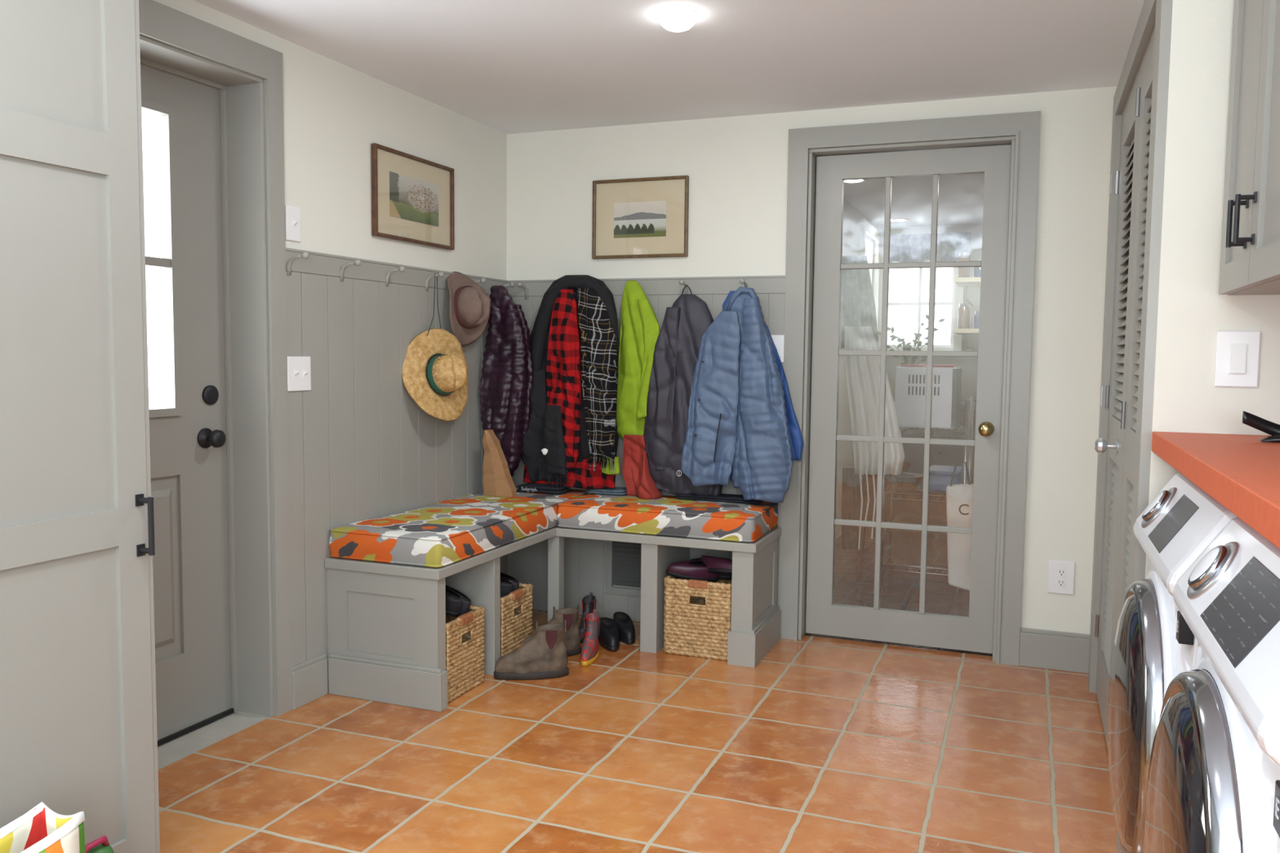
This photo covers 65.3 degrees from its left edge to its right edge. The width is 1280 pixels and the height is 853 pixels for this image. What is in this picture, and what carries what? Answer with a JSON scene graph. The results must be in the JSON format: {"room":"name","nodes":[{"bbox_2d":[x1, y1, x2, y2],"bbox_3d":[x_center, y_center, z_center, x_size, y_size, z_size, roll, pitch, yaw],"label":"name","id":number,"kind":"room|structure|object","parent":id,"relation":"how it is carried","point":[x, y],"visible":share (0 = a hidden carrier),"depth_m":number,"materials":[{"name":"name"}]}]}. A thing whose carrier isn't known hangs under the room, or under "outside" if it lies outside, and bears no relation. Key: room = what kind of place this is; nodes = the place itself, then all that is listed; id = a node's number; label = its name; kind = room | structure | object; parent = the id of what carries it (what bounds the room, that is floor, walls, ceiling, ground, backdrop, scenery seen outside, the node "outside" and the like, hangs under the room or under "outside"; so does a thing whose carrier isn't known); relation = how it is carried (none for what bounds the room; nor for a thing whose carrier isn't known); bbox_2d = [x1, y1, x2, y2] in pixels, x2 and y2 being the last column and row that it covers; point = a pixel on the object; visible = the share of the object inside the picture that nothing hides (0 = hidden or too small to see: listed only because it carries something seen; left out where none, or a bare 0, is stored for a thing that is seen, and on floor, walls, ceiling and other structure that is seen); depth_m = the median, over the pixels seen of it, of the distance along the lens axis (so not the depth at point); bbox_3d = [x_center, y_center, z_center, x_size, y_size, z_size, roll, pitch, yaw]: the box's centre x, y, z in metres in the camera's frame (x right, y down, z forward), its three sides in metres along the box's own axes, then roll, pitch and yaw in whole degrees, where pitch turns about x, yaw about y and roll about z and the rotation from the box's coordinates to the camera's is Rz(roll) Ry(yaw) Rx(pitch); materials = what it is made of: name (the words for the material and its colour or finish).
{"room":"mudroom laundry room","nodes":[
{"label":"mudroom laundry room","id":0,"kind":"room"},
{"bbox_2d":[153,0,506,279],"bbox_3d":[-1.747,-0.078,2.210,0.250,2.225,5.700,2,4,21],"label":"wall","id":1,"kind":"structure","parent":0,"point":[334,112],"depth_m":3.66,"materials":[{"name":"white paint"}]},
{"bbox_2d":[140,63,233,746],"bbox_3d":[-1.497,-0.040,2.894,0.114,2.055,0.844,2,4,21],"label":"door","id":2,"kind":"structure","parent":1,"relation":"in","point":[188,437],"depth_m":3.14,"materials":[{"name":"grey paint"}]},
{"bbox_2d":[139,34,274,716],"bbox_3d":[-1.483,-0.047,2.888,0.254,2.071,0.872,2,4,21],"label":"trim","id":3,"kind":"structure","parent":1,"relation":"attached to","point":[241,93],"depth_m":3.25,"materials":[{"name":"grey paint"}]},
{"bbox_2d":[157,711,270,769],"bbox_3d":[-1.496,1.028,2.967,0.250,0.076,0.868,2,4,21],"label":"threshold","id":4,"kind":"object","parent":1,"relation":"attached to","point":[171,752],"depth_m":3.15,"materials":[{"name":"stone"}]},
{"bbox_2d":[138,0,292,716],"bbox_3d":[-1.359,-0.091,2.835,0.020,2.170,1.015,2,4,21],"label":"trim","id":5,"kind":"structure","parent":1,"relation":"attached to","point":[159,22],"depth_m":3.23,"materials":[{"name":"grey paint"}]},
{"bbox_2d":[284,204,301,242],"bbox_3d":[-1.147,-0.675,3.320,0.020,0.116,0.072,2,4,21],"label":"light switch","id":6,"kind":"object","parent":1,"relation":"attached to","point":[292,213],"visible":1,"depth_m":3.32,"materials":[{"name":"white plastic"}]},
{"bbox_2d":[287,356,311,391],"bbox_3d":[-1.139,-0.177,3.353,0.020,0.116,0.115,2,4,21],"label":"light switch","id":7,"kind":"object","parent":1,"relation":"attached to","point":[299,368],"visible":1,"depth_m":3.35,"materials":[{"name":"white plastic"}]},
{"bbox_2d":[291,653,328,710],"bbox_3d":[-1.143,0.881,3.455,0.016,0.145,0.175,2,4,21],"label":"baseboard","id":8,"kind":"structure","parent":1,"relation":"attached to","point":[309,678],"depth_m":3.44,"materials":[{"name":"grey paint"}]},
{"bbox_2d":[285,250,507,676],"bbox_3d":[-0.907,0.142,4.030,0.014,1.541,1.510,2,4,21],"label":"wall paneling","id":9,"kind":"structure","parent":1,"relation":"attached to","point":[361,448],"depth_m":3.66,"materials":[{"name":"grey paint"}]},
{"bbox_2d":[285,247,507,282],"bbox_3d":[-0.898,-0.630,3.971,0.017,0.008,1.505,2,4,21],"label":"trim","id":10,"kind":"structure","parent":1,"relation":"attached to","point":[286,248],"depth_m":3.76,"materials":[{"name":"grey paint"}]},
{"bbox_2d":[371,142,454,249],"bbox_3d":[-0.888,-0.896,3.954,0.022,0.338,0.544,2,4,21],"label":"framed picture","id":11,"kind":"object","parent":1,"relation":"attached to","point":[413,197],"visible":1,"depth_m":3.93,"materials":[{"name":"brown wood"}]},
{"bbox_2d":[389,171,438,226],"bbox_3d":[-0.890,-0.896,3.954,0.001,0.168,0.337,2,4,21],"label":"print","id":12,"kind":"object","parent":11,"relation":"attached to","point":[413,197],"depth_m":3.94},
{"bbox_2d":[425,271,444,290],"bbox_3d":[-0.830,-0.586,4.030,0.086,0.074,0.023,2,4,21],"label":"coat hook","id":13,"kind":"object","parent":1,"relation":"attached to","point":[441,274],"visible":1,"depth_m":4.03,"materials":[{"name":"grey paint"}]},
{"bbox_2d":[401,273,468,421],"bbox_3d":[-0.778,-0.318,4.018,0.148,0.594,0.368,4,5,35],"label":"straw hat","id":14,"kind":"object","parent":13,"relation":"hanging from","point":[446,372],"visible":1,"depth_m":3.99,"materials":[{"name":"beige wicker"}]},
{"bbox_2d":[474,277,485,283],"bbox_3d":[-0.709,-0.608,4.340,0.086,0.074,0.023,2,4,21],"label":"coat hook","id":15,"kind":"object","parent":1,"relation":"attached to","point":[482,280],"visible":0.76,"depth_m":4.32,"materials":[{"name":"grey paint"}]},
{"bbox_2d":[446,271,490,346],"bbox_3d":[-0.720,-0.498,4.226,0.195,0.317,0.180,-1,4,-15],"label":"felt hat","id":16,"kind":"object","parent":15,"relation":"hanging from","point":[469,310],"visible":0.98,"depth_m":4.18,"materials":[{"name":"fabric"}]},
{"bbox_2d":[479,285,533,475],"bbox_3d":[-0.591,-0.201,4.426,0.229,0.841,0.120,2,4,21],"label":"jacket","id":17,"kind":"object","parent":1,"relation":"hanging from","point":[506,386],"visible":0.94,"depth_m":4.38,"materials":[{"name":"purple fabric"}]},
{"bbox_2d":[158,526,1117,852],"bbox_3d":[0.603,1.022,3.465,3.300,0.100,9.600,2,4,21],"label":"floor","id":18,"kind":"structure","parent":0,"point":[824,744],"depth_m":2.98,"materials":[{"name":"tile"}]},
{"bbox_2d":[0,801,85,852],"bbox_3d":[-1.071,0.879,1.583,0.124,0.422,0.366,2,4,21],"label":"shopping bag","id":19,"kind":"object","parent":18,"relation":"on","point":[41,829],"visible":1,"depth_m":1.71,"materials":[{"name":"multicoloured plastic"}]},
{"bbox_2d":[0,0,159,852],"bbox_3d":[-1.508,-0.030,1.602,0.636,2.223,1.250,2,4,21],"label":"tall cabinet","id":20,"kind":"object","parent":18,"relation":"on","point":[78,733],"visible":1,"depth_m":1.93,"materials":[{"name":"grey paint"}]},
{"bbox_2d":[84,835,114,852],"bbox_3d":[-1.003,0.911,1.833,0.093,0.321,0.116,2,4,21],"label":"bag","id":21,"kind":"object","parent":18,"relation":"on","point":[101,845],"visible":0.85,"depth_m":1.82,"materials":[{"name":"fabric"}]},
{"bbox_2d":[445,605,484,702],"bbox_3d":[-0.744,0.806,3.608,0.284,0.285,0.272,2,4,21],"label":"wicker basket","id":22,"kind":"object","parent":18,"relation":"on","point":[464,633],"visible":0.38,"depth_m":3.56,"materials":[{"name":"wicker"}]},
{"bbox_2d":[445,587,462,617],"bbox_3d":[-0.740,0.617,3.595,0.223,0.121,0.080,2,4,17],"label":"shoe","id":23,"kind":"object","parent":22,"relation":"in","point":[453,599],"visible":0.28,"depth_m":3.56,"materials":[{"name":"black leather"}]},
{"bbox_2d":[500,582,533,657],"bbox_3d":[-0.597,0.781,3.969,0.264,0.285,0.272,2,4,21],"label":"wicker basket","id":24,"kind":"object","parent":18,"relation":"on","point":[516,607],"visible":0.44,"depth_m":3.91,"materials":[{"name":"wicker"}]},
{"bbox_2d":[493,619,568,679],"bbox_3d":[-0.406,0.835,3.747,0.282,0.208,0.088,0,4,-12],"label":"boot","id":25,"kind":"object","parent":18,"relation":"on","point":[544,655],"visible":1,"depth_m":3.72,"materials":[{"name":"brown leather"}]},
{"bbox_2d":[522,604,581,656],"bbox_3d":[-0.362,0.822,4.009,0.267,0.197,0.084,-1,4,-19],"label":"boot","id":26,"kind":"object","parent":18,"relation":"on","point":[572,638],"visible":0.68,"depth_m":4.01,"materials":[{"name":"brown leather"}]},
{"bbox_2d":[324,525,782,711],"bbox_3d":[-0.253,0.688,3.905,1.333,0.483,1.331,2,4,21],"label":"bench","id":27,"kind":"object","parent":18,"relation":"on","point":[386,622],"visible":0.81,"depth_m":3.53,"materials":[{"name":"grey paint"}]},
{"bbox_2d":[328,485,589,567],"bbox_3d":[-0.651,0.376,4.048,0.463,0.109,1.312,2,4,21],"label":"bench cushion","id":28,"kind":"object","parent":27,"relation":"on","point":[441,534],"visible":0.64,"depth_m":3.62,"materials":[{"name":"fabric"}]},
{"bbox_2d":[482,429,516,497],"bbox_3d":[-0.608,0.158,4.332,0.145,0.282,0.066,2,4,21],"label":"paper bag","id":29,"kind":"object","parent":28,"relation":"on","point":[498,481],"visible":1,"depth_m":4.32,"materials":[{"name":"brown paper"}]},
{"bbox_2d":[516,482,570,493],"bbox_3d":[-0.430,0.275,4.458,0.228,0.032,0.118,2,4,21],"label":"pouch","id":30,"kind":"object","parent":28,"relation":"on","point":[526,487],"visible":1,"depth_m":4.41,"materials":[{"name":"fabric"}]},
{"bbox_2d":[541,404,568,488],"bbox_3d":[-0.370,0.094,4.356,0.118,0.371,0.054,2,4,21],"label":"scarf","id":31,"kind":"object","parent":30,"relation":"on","point":[554,451],"visible":1,"depth_m":4.36,"materials":[{"name":"black fabric"}]},
{"bbox_2d":[556,493,778,542],"bbox_3d":[0.121,0.371,4.222,0.853,0.109,0.428,2,4,21],"label":"bench cushion","id":32,"kind":"object","parent":27,"relation":"on","point":[668,515],"visible":0.87,"depth_m":4.05,"materials":[{"name":"fabric"}]},
{"bbox_2d":[585,486,626,495],"bbox_3d":[-0.137,0.284,4.446,0.190,0.022,0.128,2,4,21],"label":"jeans","id":33,"kind":"object","parent":32,"relation":"on","point":[608,491],"visible":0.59,"depth_m":4.40,"materials":[{"name":"fabric"}]},
{"bbox_2d":[622,434,662,499],"bbox_3d":[0.016,0.174,4.342,0.111,0.270,0.180,-3,5,-39],"label":"sweater","id":34,"kind":"object","parent":32,"relation":"on","point":[639,482],"visible":0.99,"depth_m":4.35,"materials":[{"name":"fabric"}]},
{"bbox_2d":[675,493,763,503],"bbox_3d":[0.342,0.302,4.266,0.378,0.022,0.118,2,4,21],"label":"trousers","id":35,"kind":"object","parent":32,"relation":"on","point":[731,498],"visible":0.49,"depth_m":4.22,"materials":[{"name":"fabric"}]},
{"bbox_2d":[578,592,596,643],"bbox_3d":[-0.230,0.816,4.279,0.061,0.172,0.196,1,4,10],"label":"boot","id":36,"kind":"object","parent":18,"relation":"on","point":[588,602],"visible":0.59,"depth_m":4.29,"materials":[{"name":"black rubber"}]},
{"bbox_2d":[580,609,600,666],"bbox_3d":[-0.200,0.837,3.969,0.063,0.177,0.202,1,4,9],"label":"boot","id":37,"kind":"object","parent":18,"relation":"on","point":[589,649],"visible":1,"depth_m":3.96,"materials":[{"name":"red rubber"}]},
{"bbox_2d":[598,617,619,651],"bbox_3d":[-0.130,0.870,4.191,0.086,0.079,0.252,0,4,-11],"label":"shoe","id":38,"kind":"object","parent":18,"relation":"on","point":[609,637],"visible":0.9,"depth_m":4.13,"materials":[{"name":"black rubber"}]},
{"bbox_2d":[613,611,635,644],"bbox_3d":[-0.068,0.864,4.289,0.086,0.079,0.252,0,4,-14],"label":"shoe","id":39,"kind":"object","parent":18,"relation":"on","point":[625,626],"visible":0.8,"depth_m":4.22,"materials":[{"name":"black leather"}]},
{"bbox_2d":[663,575,732,660],"bbox_3d":[0.277,0.765,4.123,0.297,0.315,0.274,2,4,21],"label":"wicker basket","id":40,"kind":"object","parent":18,"relation":"on","point":[697,613],"visible":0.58,"depth_m":4.00,"materials":[{"name":"wicker"}]},
{"bbox_2d":[666,560,719,582],"bbox_3d":[0.217,0.595,4.103,0.224,0.085,0.082,0,4,-5],"label":"shoe","id":41,"kind":"object","parent":40,"relation":"in","point":[686,570],"visible":0.85,"depth_m":4.07,"materials":[{"name":"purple leather"}]},
{"bbox_2d":[700,555,732,573],"bbox_3d":[0.322,0.573,4.074,0.081,0.084,0.224,-2,5,-34],"label":"shoe","id":42,"kind":"object","parent":40,"relation":"in","point":[716,565],"visible":0.66,"depth_m":4.04,"materials":[{"name":"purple leather"}]},
{"bbox_2d":[862,400,976,522],"bbox_3d":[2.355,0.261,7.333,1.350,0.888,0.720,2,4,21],"label":"chair","id":43,"kind":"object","parent":18,"relation":"on","point":[940,455],"depth_m":7.12,"materials":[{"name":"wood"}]},
{"bbox_2d":[880,395,973,594],"bbox_3d":[1.544,0.341,5.374,0.428,1.000,0.442,2,4,21],"label":"wire rack","id":44,"kind":"object","parent":18,"relation":"on","point":[969,404],"visible":0.34,"depth_m":5.24,"materials":[{"name":"metal"}]},
{"bbox_2d":[891,473,923,489],"bbox_3d":[1.439,0.298,5.359,0.180,0.075,0.180,2,4,21],"label":"mixing bowl","id":45,"kind":"object","parent":44,"relation":"on","point":[904,481],"visible":0.87,"depth_m":5.31,"materials":[{"name":"glass"}]},
{"bbox_2d":[882,549,947,576],"bbox_3d":[1.539,0.735,5.403,0.415,0.037,0.428,2,4,21],"label":"wire shelf","id":46,"kind":"object","parent":44,"relation":"attached to","point":[890,550],"depth_m":5.24,"materials":[{"name":"metal"}]},
{"bbox_2d":[884,482,946,502],"bbox_3d":[1.544,0.356,5.375,0.415,0.037,0.428,2,4,21],"label":"wire shelf","id":47,"kind":"object","parent":44,"relation":"attached to","point":[892,491],"depth_m":5.23,"materials":[{"name":"metal"}]},
{"bbox_2d":[889,514,947,565],"bbox_3d":[1.523,0.610,5.347,0.320,0.216,0.360,2,4,21],"label":"cardboard box","id":48,"kind":"object","parent":44,"relation":"on","point":[905,544],"visible":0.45,"depth_m":5.27,"materials":[{"name":"brown cardboard"}]},
{"bbox_2d":[894,366,961,429],"bbox_3d":[1.540,-0.160,5.334,0.312,0.316,0.354,2,4,21],"label":"wall heater","id":49,"kind":"object","parent":44,"relation":"on","point":[910,382],"visible":0.84,"depth_m":5.18,"materials":[{"name":"white metal"}]},
{"bbox_2d":[877,313,945,365],"bbox_3d":[2.017,-0.523,7.480,0.499,0.646,0.259,2,4,21],"label":"potted plant","id":50,"kind":"object","parent":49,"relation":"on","point":[907,347],"visible":0.41,"depth_m":7.48,"materials":[{"name":"green plant"}]},
{"bbox_2d":[900,425,971,437],"bbox_3d":[1.547,0.018,5.351,0.415,0.037,0.428,2,4,21],"label":"wire shelf","id":51,"kind":"object","parent":44,"relation":"attached to","point":[967,429],"depth_m":5.14,"materials":[{"name":"metal"}]},
{"bbox_2d":[928,465,963,493],"bbox_3d":[1.627,0.281,5.327,0.182,0.118,0.308,2,4,21],"label":"tub","id":52,"kind":"object","parent":44,"relation":"on","point":[940,476],"visible":0.7,"depth_m":5.21,"materials":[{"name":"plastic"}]},
{"bbox_2d":[1107,472,1237,852],"bbox_3d":[1.308,0.606,1.891,0.757,0.974,0.654,2,4,21],"label":"washing machine","id":53,"kind":"object","parent":18,"relation":"on","point":[1153,643],"visible":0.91,"depth_m":1.84,"materials":[{"name":"white metal"}]},
{"bbox_2d":[1142,517,1279,852],"bbox_3d":[1.051,0.651,1.233,0.757,0.974,0.719,2,4,21],"label":"washing machine","id":54,"kind":"object","parent":18,"relation":"on","point":[1213,784],"visible":0.99,"depth_m":1.23,"materials":[{"name":"white metal"}]},
{"bbox_2d":[193,0,1144,226],"bbox_3d":[0.493,-1.298,3.295,3.750,0.100,9.700,2,4,21],"label":"ceiling","id":55,"kind":"structure","parent":0,"point":[505,66],"depth_m":3.36,"materials":[{"name":"paint"}]},
{"bbox_2d":[657,7,697,31],"bbox_3d":[0.112,-1.206,2.983,0.124,0.046,0.124,2,4,21],"label":"ceiling light","id":56,"kind":"object","parent":55,"relation":"attached to","point":[674,19],"visible":1,"depth_m":2.95,"materials":[{"name":"white glass"}]},
{"bbox_2d":[643,284,723,495],"bbox_3d":[0.188,-0.153,4.267,0.375,0.910,0.185,2,4,21],"label":"jacket","id":57,"kind":"object","parent":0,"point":[677,344],"visible":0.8,"depth_m":4.24,"materials":[{"name":"fabric"}]},
{"bbox_2d":[506,86,1116,634],"bbox_3d":[0.858,-0.195,4.207,3.650,2.225,0.120,2,4,21],"label":"wall","id":58,"kind":"structure","parent":0,"point":[736,166],"depth_m":3.94,"materials":[{"name":"white paint"}]},
{"bbox_2d":[605,540,641,596],"bbox_3d":[-0.037,0.617,4.524,0.250,0.300,0.016,2,4,21],"label":"air vent","id":59,"kind":"object","parent":58,"relation":"attached to","point":[611,552],"visible":0.48,"depth_m":4.54,"materials":[{"name":"grey metal"}]},
{"bbox_2d":[591,175,688,259],"bbox_3d":[-0.002,-0.921,4.414,0.450,0.348,0.022,2,4,21],"label":"framed picture","id":60,"kind":"object","parent":58,"relation":"attached to","point":[646,217],"visible":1,"depth_m":4.41,"materials":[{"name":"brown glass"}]},
{"bbox_2d":[613,200,666,238],"bbox_3d":[-0.001,-0.915,4.416,0.248,0.154,0.001,2,4,21],"label":"print","id":61,"kind":"object","parent":60,"relation":"attached to","point":[632,219],"depth_m":4.42},
{"bbox_2d":[507,277,785,622],"bbox_3d":[-0.009,0.117,4.495,1.321,1.541,0.014,2,4,21],"label":"trim","id":62,"kind":"structure","parent":58,"relation":"attached to","point":[584,559],"depth_m":4.59,"materials":[{"name":"grey paint"}]},
{"bbox_2d":[507,275,785,282],"bbox_3d":[-0.007,-0.655,4.440,1.335,0.008,0.017,2,4,21],"label":"trim","id":63,"kind":"structure","parent":58,"relation":"attached to","point":[775,276],"depth_m":4.37,"materials":[{"name":"grey paint"}]},
{"bbox_2d":[739,278,748,287],"bbox_3d":[0.441,-0.587,4.223,0.023,0.074,0.086,2,4,21],"label":"coat hook","id":64,"kind":"object","parent":58,"relation":"attached to","point":[742,281],"visible":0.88,"depth_m":4.19,"materials":[{"name":"grey paint"}]},
{"bbox_2d":[680,286,792,502],"bbox_3d":[0.414,-0.137,4.155,0.474,0.883,0.173,2,4,21],"label":"quilted jacket","id":65,"kind":"object","parent":64,"relation":"hanging from","point":[737,427],"visible":1,"depth_m":4.11,"materials":[{"name":"blue fabric"}]},
{"bbox_2d":[722,290,803,460],"bbox_3d":[0.516,-0.217,4.209,0.360,0.706,0.056,2,4,21],"label":"jacket","id":66,"kind":"object","parent":64,"relation":"hanging from","point":[796,441],"visible":0.27,"depth_m":4.17,"materials":[{"name":"fabric"}]},
{"bbox_2d":[770,334,784,362],"bbox_3d":[0.577,-0.329,4.220,0.070,0.116,0.014,2,4,21],"label":"light switch","id":67,"kind":"object","parent":58,"relation":"attached to","point":[778,340],"visible":0.55,"depth_m":4.21,"materials":[{"name":"white plastic"}]},
{"bbox_2d":[805,144,1011,653],"bbox_3d":[1.081,-0.103,4.111,0.766,2.033,0.103,2,4,21],"label":"door","id":68,"kind":"structure","parent":58,"relation":"in","point":[974,633],"depth_m":4.13,"materials":[{"name":"grey paint"}]},
{"bbox_2d":[778,111,1039,666],"bbox_3d":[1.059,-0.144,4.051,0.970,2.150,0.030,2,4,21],"label":"trim","id":69,"kind":"structure","parent":58,"relation":"attached to","point":[1024,126],"depth_m":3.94,"materials":[{"name":"grey paint"}]},
{"bbox_2d":[1018,627,1089,673],"bbox_3d":[1.625,0.875,3.905,0.265,0.150,0.020,2,4,21],"label":"baseboard","id":70,"kind":"structure","parent":58,"relation":"attached to","point":[1038,648],"depth_m":3.90,"materials":[{"name":"grey paint"}]},
{"bbox_2d":[1047,560,1075,595],"bbox_3d":[1.638,0.587,3.885,0.094,0.130,0.010,2,4,21],"label":"wall outlet","id":71,"kind":"object","parent":58,"relation":"attached to","point":[1060,573],"visible":1,"depth_m":3.88,"materials":[{"name":"white plastic"}]},
{"bbox_2d":[835,197,982,540],"bbox_3d":[2.051,-0.305,5.885,2.050,2.225,3.880,2,4,21],"label":"wall","id":72,"kind":"structure","parent":0,"point":[852,217],"depth_m":7.60,"materials":[{"name":"paint"}]},
{"bbox_2d":[841,467,865,550],"bbox_3d":[1.040,0.402,4.865,0.119,0.407,0.026,2,4,21],"label":"cloth bag","id":73,"kind":"object","parent":72,"relation":"hanging from","point":[851,484],"visible":0.75,"depth_m":4.87,"materials":[{"name":"beige fabric"}]},
{"bbox_2d":[840,255,878,348],"bbox_3d":[1.075,-0.610,4.890,0.195,0.453,0.026,2,4,21],"label":"curtain","id":74,"kind":"object","parent":72,"relation":"hanging from","point":[858,308],"visible":0.78,"depth_m":4.89,"materials":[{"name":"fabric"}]},
{"bbox_2d":[865,235,873,284],"bbox_3d":[1.663,-0.990,7.458,0.040,0.855,0.650,2,4,21],"label":"window","id":75,"kind":"structure","parent":72,"relation":"in","point":[870,242],"depth_m":7.71,"materials":[{"name":"white glass"}]},
{"bbox_2d":[859,219,879,328],"bbox_3d":[1.705,-0.988,7.442,0.030,0.995,0.790,2,4,21],"label":"trim","id":76,"kind":"structure","parent":72,"relation":"attached to","point":[866,228],"depth_m":7.66,"materials":[{"name":"white paint"}]},
{"bbox_2d":[844,326,905,549],"bbox_3d":[1.087,0.059,4.662,0.292,1.048,0.043,2,4,21],"label":"apron","id":77,"kind":"object","parent":72,"relation":"hanging from","point":[862,373],"visible":0.94,"depth_m":4.66,"materials":[{"name":"white fabric"}]},
{"bbox_2d":[877,252,964,351],"bbox_3d":[2.165,-0.954,7.748,0.649,0.806,0.050,2,4,21],"label":"trim","id":78,"kind":"structure","parent":72,"relation":"attached to","point":[958,291],"depth_m":7.67,"materials":[{"name":"white paint"}]},
{"bbox_2d":[887,260,955,347],"bbox_3d":[2.185,-0.958,7.800,0.529,0.686,0.040,2,4,21],"label":"window","id":79,"kind":"structure","parent":72,"relation":"in","point":[919,303],"depth_m":7.77,"materials":[{"name":"white plastic"}]},
{"bbox_2d":[889,231,970,262],"bbox_3d":[2.201,-1.350,7.626,0.610,0.243,0.033,2,4,21],"label":"window valance","id":80,"kind":"object","parent":72,"relation":"attached to","point":[903,247],"visible":0.76,"depth_m":7.63,"materials":[{"name":"fabric"}]},
{"bbox_2d":[946,462,973,591],"bbox_3d":[1.456,0.449,4.532,0.136,0.588,0.082,2,4,21],"label":"tote bag","id":81,"kind":"object","parent":72,"relation":"hanging from","point":[959,497],"visible":0.94,"depth_m":4.50,"materials":[{"name":"white fabric"}]},
{"bbox_2d":[954,328,978,349],"bbox_3d":[2.821,-0.595,6.897,1.166,0.128,1.198,2,4,21],"label":"wall shelf","id":82,"kind":"object","parent":72,"relation":"attached to","point":[960,331],"visible":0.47,"depth_m":6.54,"materials":[{"name":"beige paint"}]},
{"bbox_2d":[957,302,969,328],"bbox_3d":[2.138,-0.729,6.596,0.076,0.166,0.076,2,4,21],"label":"storage jar","id":83,"kind":"object","parent":82,"relation":"on","point":[963,311],"visible":1,"depth_m":6.57,"materials":[{"name":"glass"}]},
{"bbox_2d":[954,277,981,306],"bbox_3d":[2.820,-0.926,6.875,1.177,0.128,1.198,2,4,21],"label":"wall shelf","id":84,"kind":"object","parent":72,"relation":"attached to","point":[966,282],"visible":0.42,"depth_m":6.58,"materials":[{"name":"beige paint"}]},
{"bbox_2d":[957,252,969,277],"bbox_3d":[2.131,-1.060,6.576,0.076,0.166,0.076,2,4,21],"label":"storage jar","id":85,"kind":"object","parent":84,"relation":"on","point":[962,272],"visible":0.82,"depth_m":6.55,"materials":[{"name":"ceramic"}]},
{"bbox_2d":[1122,0,1223,576],"bbox_3d":[1.515,-0.101,3.020,0.100,2.225,1.620,2,4,21],"label":"wall","id":86,"kind":"structure","parent":0,"point":[1197,25],"depth_m":2.24,"materials":[{"name":"white paint"}]},
{"bbox_2d":[1090,30,1155,748],"bbox_3d":[1.435,-0.021,3.011,0.096,2.045,1.266,2,4,21],"label":"door","id":87,"kind":"structure","parent":86,"relation":"in","point":[1122,394],"depth_m":3.06,"materials":[{"name":"grey paint"}]},
{"bbox_2d":[1087,0,1173,852],"bbox_3d":[1.477,-0.060,2.957,0.122,2.150,1.470,2,4,21],"label":"trim","id":88,"kind":"structure","parent":86,"relation":"attached to","point":[1157,14],"depth_m":2.34,"materials":[{"name":"grey paint"}]},
{"bbox_2d":[1218,0,1279,295],"bbox_3d":[1.235,-0.656,1.262,0.648,0.865,1.779,2,4,21],"label":"upper cabinet","id":89,"kind":"object","parent":86,"relation":"attached to","point":[1250,255],"visible":1,"depth_m":1.90,"materials":[{"name":"grey paint"}]},
{"bbox_2d":[1201,0,1279,435],"bbox_3d":[1.579,-0.040,2.182,0.630,2.225,0.100,2,4,21],"label":"wall","id":90,"kind":"structure","parent":0,"point":[1223,408],"depth_m":2.21,"materials":[{"name":"white paint"}]},
{"bbox_2d":[1213,330,1261,387],"bbox_3d":[1.323,-0.149,2.212,0.085,0.125,0.014,2,4,21],"label":"light switch","id":91,"kind":"object","parent":90,"relation":"attached to","point":[1237,352],"visible":1,"depth_m":2.21,"materials":[{"name":"white plastic"}]},
{"bbox_3d":[1.472,0.052,0.907,0.100,2.225,5.600,2,4,21],"label":"wall","id":92,"kind":"structure","parent":0,"visible":0},
{"bbox_2d":[1151,431,1279,549],"bbox_3d":[1.189,0.104,1.332,0.728,0.045,1.778,2,4,21],"label":"countertop","id":93,"kind":"structure","parent":92,"relation":"attached to","point":[1241,472],"depth_m":1.58,"materials":[{"name":"orange laminate"}]},
{"bbox_2d":[1242,411,1279,442],"bbox_3d":[1.305,0.002,2.009,0.160,0.060,0.052,2,4,21],"label":"strap","id":94,"kind":"object","parent":93,"relation":"on","point":[1268,427],"visible":1,"depth_m":2.03,"materials":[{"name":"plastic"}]},
{"bbox_3d":[-0.038,-0.605,4.409,0.023,0.075,0.086,2,4,21],"label":"coat hook","id":95,"kind":"object","parent":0,"visible":0},
{"bbox_2d":[601,280,659,474],"bbox_3d":[-0.034,-0.215,4.355,0.248,0.840,0.158,1,4,6],"label":"jacket","id":96,"kind":"object","parent":95,"relation":"hanging from","point":[639,325],"visible":0.81,"depth_m":4.33,"materials":[{"name":"green fabric"}]},
{"bbox_3d":[-0.296,-0.615,4.509,0.023,0.075,0.086,2,4,21],"label":"coat hook","id":97,"kind":"object","parent":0,"visible":0},
{"bbox_2d":[520,275,619,483],"bbox_3d":[-0.328,-0.206,4.457,0.530,0.933,0.200,2,4,21],"label":"coat","id":98,"kind":"object","parent":97,"relation":"hanging from","point":[532,456],"visible":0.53,"depth_m":4.42,"materials":[{"name":"black fabric"}]},
{"bbox_2d":[523,288,615,488],"bbox_3d":[-0.321,-0.162,4.398,0.459,0.873,0.114,2,4,21],"label":"plaid shirt","id":99,"kind":"object","parent":98,"relation":"hanging from","point":[563,367],"visible":0.72,"depth_m":4.36,"materials":[{"name":"red fabric"}]},
{"bbox_2d":[577,288,617,473],"bbox_3d":[-0.187,-0.195,4.300,0.186,0.797,0.066,2,4,19],"label":"scarf","id":100,"kind":"object","parent":98,"relation":"hanging from","point":[598,345],"visible":1,"depth_m":4.28,"materials":[{"name":"black fabric"}]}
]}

